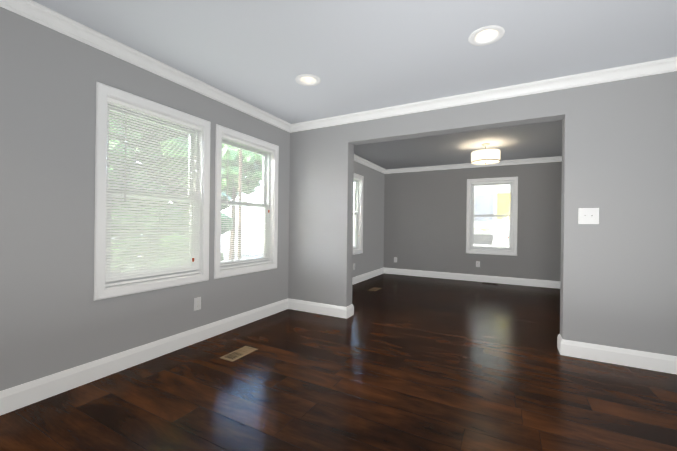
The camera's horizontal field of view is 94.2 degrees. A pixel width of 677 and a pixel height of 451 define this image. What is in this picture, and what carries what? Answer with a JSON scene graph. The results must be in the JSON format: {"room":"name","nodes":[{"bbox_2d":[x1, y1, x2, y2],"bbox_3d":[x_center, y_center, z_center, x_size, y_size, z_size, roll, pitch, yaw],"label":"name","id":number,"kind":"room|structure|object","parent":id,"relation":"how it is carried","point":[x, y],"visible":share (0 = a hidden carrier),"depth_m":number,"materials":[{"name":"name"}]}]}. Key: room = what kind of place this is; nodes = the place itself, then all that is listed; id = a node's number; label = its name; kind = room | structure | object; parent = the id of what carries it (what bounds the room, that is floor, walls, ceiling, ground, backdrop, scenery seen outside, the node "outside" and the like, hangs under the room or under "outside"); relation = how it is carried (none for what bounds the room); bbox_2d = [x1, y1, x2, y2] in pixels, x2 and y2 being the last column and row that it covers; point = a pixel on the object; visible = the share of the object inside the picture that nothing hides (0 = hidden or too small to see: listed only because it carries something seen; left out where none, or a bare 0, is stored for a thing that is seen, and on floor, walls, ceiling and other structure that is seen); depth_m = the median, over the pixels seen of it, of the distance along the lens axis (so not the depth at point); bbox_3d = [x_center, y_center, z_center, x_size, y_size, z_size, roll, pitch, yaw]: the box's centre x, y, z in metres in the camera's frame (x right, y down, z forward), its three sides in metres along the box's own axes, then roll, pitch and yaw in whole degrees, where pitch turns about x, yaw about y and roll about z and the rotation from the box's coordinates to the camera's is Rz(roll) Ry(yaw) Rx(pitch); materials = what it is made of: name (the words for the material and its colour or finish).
{"room":"empty living room","nodes":[
{"label":"empty living room","id":0,"kind":"room"},
{"bbox_2d":[0,7,384,390],"bbox_3d":[-1.332,-0.117,3.140,0.160,2.440,10.215,1,0,28],"label":"wall","id":1,"kind":"structure","parent":0,"point":[55,317],"depth_m":2.12,"materials":[{"name":"grey paint"}]},
{"bbox_2d":[0,298,287,415],"bbox_3d":[-2.139,1.026,1.477,0.016,0.135,6.213,1,0,28],"label":"baseboard","id":2,"kind":"structure","parent":1,"relation":"attached to","point":[23,395],"depth_m":2.35,"materials":[{"name":"white wood"}]},
{"bbox_2d":[0,0,291,132],"bbox_3d":[-2.090,-1.303,1.464,0.064,0.086,6.213,1,0,28],"label":"crown molding","id":3,"kind":"structure","parent":1,"relation":"attached to","point":[42,15],"depth_m":2.36,"materials":[{"name":"white wood"}]},
{"bbox_2d":[94,82,209,300],"bbox_3d":[-1.561,-0.242,2.690,0.179,1.550,0.965,1,0,28],"label":"window","id":4,"kind":"structure","parent":1,"relation":"in","point":[104,92],"depth_m":2.53,"materials":[{"name":"white"}]},
{"bbox_2d":[105,97,201,286],"bbox_3d":[-1.517,-0.245,2.667,0.043,1.391,0.811,1,0,28],"label":"window blind","id":5,"kind":"object","parent":4,"relation":"attached to","point":[112,240],"visible":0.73,"depth_m":2.60,"materials":[{"name":"white plastic"}]},
{"bbox_2d":[194,297,200,310],"bbox_3d":[-1.334,0.740,2.979,0.007,0.118,0.072,1,0,28],"label":"electrical outlet","id":6,"kind":"object","parent":1,"relation":"attached to","point":[197,303],"visible":1,"depth_m":2.98,"materials":[{"name":"white plastic"}]},
{"bbox_2d":[214,124,278,278],"bbox_3d":[-1.070,-0.236,3.605,0.179,1.550,0.964,1,0,28],"label":"window","id":7,"kind":"structure","parent":1,"relation":"in","point":[273,208],"depth_m":3.64,"materials":[{"name":"white wood"}]},
{"bbox_2d":[220,134,272,269],"bbox_3d":[-1.026,-0.239,3.581,0.043,1.391,0.810,1,0,28],"label":"window blind","id":8,"kind":"object","parent":7,"relation":"attached to","point":[249,145],"visible":0.88,"depth_m":3.55,"materials":[{"name":"white plastic"}]},
{"bbox_2d":[353,173,363,254],"bbox_3d":[0.192,-0.222,5.954,0.179,1.550,0.966,1,0,28],"label":"window","id":9,"kind":"structure","parent":1,"relation":"in","point":[358,218],"depth_m":6.29,"materials":[{"name":"white"}]},
{"bbox_2d":[353,177,360,249],"bbox_3d":[0.236,-0.225,5.930,0.043,1.391,0.812,1,0,28],"label":"window blind","id":10,"kind":"object","parent":9,"relation":"attached to","point":[356,237],"visible":0.38,"depth_m":6.16,"materials":[{"name":"white plastic"}]},
{"bbox_2d":[352,267,383,284],"bbox_3d":[0.235,1.053,5.897,0.016,0.135,3.491,1,0,28],"label":"baseboard","id":11,"kind":"structure","parent":1,"relation":"attached to","point":[360,278],"depth_m":6.57,"materials":[{"name":"white wood"}]},
{"bbox_2d":[354,154,386,173],"bbox_3d":[0.296,-1.276,5.907,0.064,0.086,3.360,1,0,28],"label":"crown molding","id":12,"kind":"structure","parent":1,"relation":"attached to","point":[358,159],"depth_m":6.55,"materials":[{"name":"white wood"}]},
{"bbox_2d":[0,273,676,450],"bbox_3d":[0.401,1.174,2.201,4.130,0.100,10.215,1,0,28],"label":"floor","id":13,"kind":"structure","parent":0,"point":[395,362],"depth_m":2.13,"materials":[{"name":"brown wood"}]},
{"bbox_2d":[220,346,257,361],"bbox_3d":[-0.859,1.106,2.728,0.150,0.005,0.300,1,0,28],"label":"floor vent","id":14,"kind":"object","parent":13,"relation":"in","point":[238,354],"visible":1,"depth_m":2.72,"materials":[{"name":"beige"}]},
{"bbox_2d":[369,287,380,290],"bbox_3d":[0.640,1.123,5.554,0.150,0.005,0.300,1,0,28],"label":"floor vent","id":15,"kind":"object","parent":13,"relation":"in","point":[374,289],"visible":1,"depth_m":5.52,"materials":[{"name":"beige"}]},
{"bbox_2d":[32,0,676,169],"bbox_3d":[0.432,-1.376,2.200,4.130,0.120,10.215,1,0,28],"label":"ceiling","id":16,"kind":"structure","parent":0,"point":[355,56],"depth_m":2.33,"materials":[{"name":"white paint"}]},
{"bbox_2d":[296,74,319,85],"bbox_3d":[-0.277,-1.351,2.867,0.224,0.066,0.224,1,0,28],"label":"recessed light","id":17,"kind":"object","parent":16,"relation":"in","point":[308,80],"visible":0.83,"depth_m":2.91,"materials":[{"name":"white"}]},
{"bbox_2d":[471,143,499,164],"bbox_3d":[2.338,-1.135,5.003,0.424,0.317,0.424,1,0,28],"label":"drum pendant light","id":18,"kind":"object","parent":16,"relation":"hanging from","point":[485,156],"visible":1,"depth_m":4.87,"materials":[{"name":"white fabric"}]},
{"bbox_2d":[469,26,504,45],"bbox_3d":[1.019,-1.335,2.171,0.224,0.066,0.224,1,0,28],"label":"recessed light","id":19,"kind":"object","parent":16,"relation":"in","point":[486,35],"visible":0.83,"depth_m":2.21,"materials":[{"name":"white plastic"}]},
{"bbox_2d":[384,161,561,280],"bbox_3d":[2.796,-0.069,6.629,3.810,2.440,0.160,1,0,28],"label":"wall","id":20,"kind":"structure","parent":0,"point":[425,212],"depth_m":6.66,"materials":[{"name":"grey paint"}]},
{"bbox_2d":[384,268,559,288],"bbox_3d":[2.740,1.083,6.552,3.810,0.135,0.016,1,0,28],"label":"baseboard","id":21,"kind":"structure","parent":20,"relation":"attached to","point":[445,275],"depth_m":6.47,"materials":[{"name":"white wood"}]},
{"bbox_2d":[387,156,561,173],"bbox_3d":[2.757,-1.246,6.530,3.810,0.086,0.064,1,0,28],"label":"crown molding","id":22,"kind":"structure","parent":20,"relation":"attached to","point":[559,158],"depth_m":6.52,"materials":[{"name":"white wood"}]},
{"bbox_2d":[466,177,517,255],"bbox_3d":[3.127,-0.186,6.441,0.930,1.550,0.179,1,0,28],"label":"window","id":23,"kind":"structure","parent":20,"relation":"in","point":[470,226],"depth_m":6.40,"materials":[{"name":"white wood"}]},
{"bbox_2d":[470,181,512,250],"bbox_3d":[3.104,-0.190,6.397,0.776,1.391,0.043,1,0,28],"label":"window blind","id":24,"kind":"object","parent":23,"relation":"attached to","point":[477,242],"visible":0.96,"depth_m":6.39,"materials":[{"name":"white"}]},
{"bbox_2d":[288,71,676,355],"bbox_3d":[1.055,-0.088,3.388,3.810,2.440,0.166,1,0,28],"label":"wall","id":25,"kind":"structure","parent":0,"point":[618,282],"depth_m":2.70,"materials":[{"name":"grey paint"}]},
{"bbox_2d":[288,298,351,318],"bbox_3d":[-0.269,1.048,4.004,0.859,0.135,0.043,1,0,28],"label":"baseboard","id":26,"kind":"structure","parent":25,"relation":"attached to","point":[300,305],"depth_m":3.96,"materials":[{"name":"white wood"}]},
{"bbox_2d":[292,57,676,131],"bbox_3d":[1.015,-1.266,3.287,3.630,0.086,0.064,1,0,28],"label":"crown molding","id":27,"kind":"structure","parent":25,"relation":"attached to","point":[667,65],"depth_m":2.97,"materials":[{"name":"white wood"}]},
{"bbox_2d":[578,208,598,223],"bbox_3d":[2.145,-0.081,2.697,0.140,0.137,0.020,1,0,28],"label":"switch plate","id":28,"kind":"object","parent":25,"relation":"attached to","point":[588,215],"visible":1,"depth_m":2.70,"materials":[{"name":"white plastic"}]},
{"bbox_2d":[557,335,676,373],"bbox_3d":[2.314,1.080,2.617,0.776,0.135,0.043,1,0,28],"label":"baseboard","id":29,"kind":"structure","parent":25,"relation":"attached to","point":[608,354],"depth_m":2.59,"materials":[{"name":"white wood"}]},
{"label":"outside","id":30,"kind":"structure","parent":0,"visible":0},
{"bbox_2d":[131,229,262,267],"bbox_3d":[-2.396,1.841,1.034,160.000,0.060,160.000,1,0,28],"label":"pavement","id":31,"kind":"structure","parent":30,"point":[226,236],"depth_m":30.17,"materials":[{"name":"grey"}]},
{"bbox_2d":[237,149,241,259],"bbox_3d":[-3.564,-2.083,11.449,0.133,7.690,1.600,1,0,28],"label":"pole","id":32,"kind":"object","parent":31,"relation":"on","point":[240,197],"depth_m":11.40,"materials":[{"name":"brown wood"}]},
{"bbox_2d":[221,144,262,260],"bbox_3d":[-5.388,-1.828,15.727,5.676,7.141,5.423,1,0,28],"label":"tree","id":33,"kind":"object","parent":31,"relation":"on","point":[234,185],"depth_m":14.31,"materials":[{"name":"green plant"}]},
{"bbox_2d":[474,227,493,246],"bbox_3d":[3.351,0.955,7.380,0.500,1.827,0.220,1,0,28],"label":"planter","id":34,"kind":"object","parent":31,"relation":"on","point":[487,240],"depth_m":7.30,"materials":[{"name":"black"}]},
{"bbox_2d":[474,185,509,247],"bbox_3d":[7.072,-0.949,13.311,11.000,5.700,6.030,1,0,28],"label":"neighbouring house","id":35,"kind":"structure","parent":31,"relation":"on","point":[492,204],"depth_m":10.84,"materials":[{"name":"white"}]},
{"bbox_3d":[-3.004,1.789,5.902,5.320,0.015,20.000,1,0,28],"label":"lawn","id":36,"kind":"structure","parent":30,"visible":0},
{"bbox_2d":[108,110,232,272],"bbox_3d":[-3.730,-1.131,6.113,3.938,5.797,3.614,1,0,28],"label":"tree","id":37,"kind":"object","parent":36,"relation":"on","point":[227,226],"depth_m":5.62,"materials":[{"name":"green plant"}]}
]}

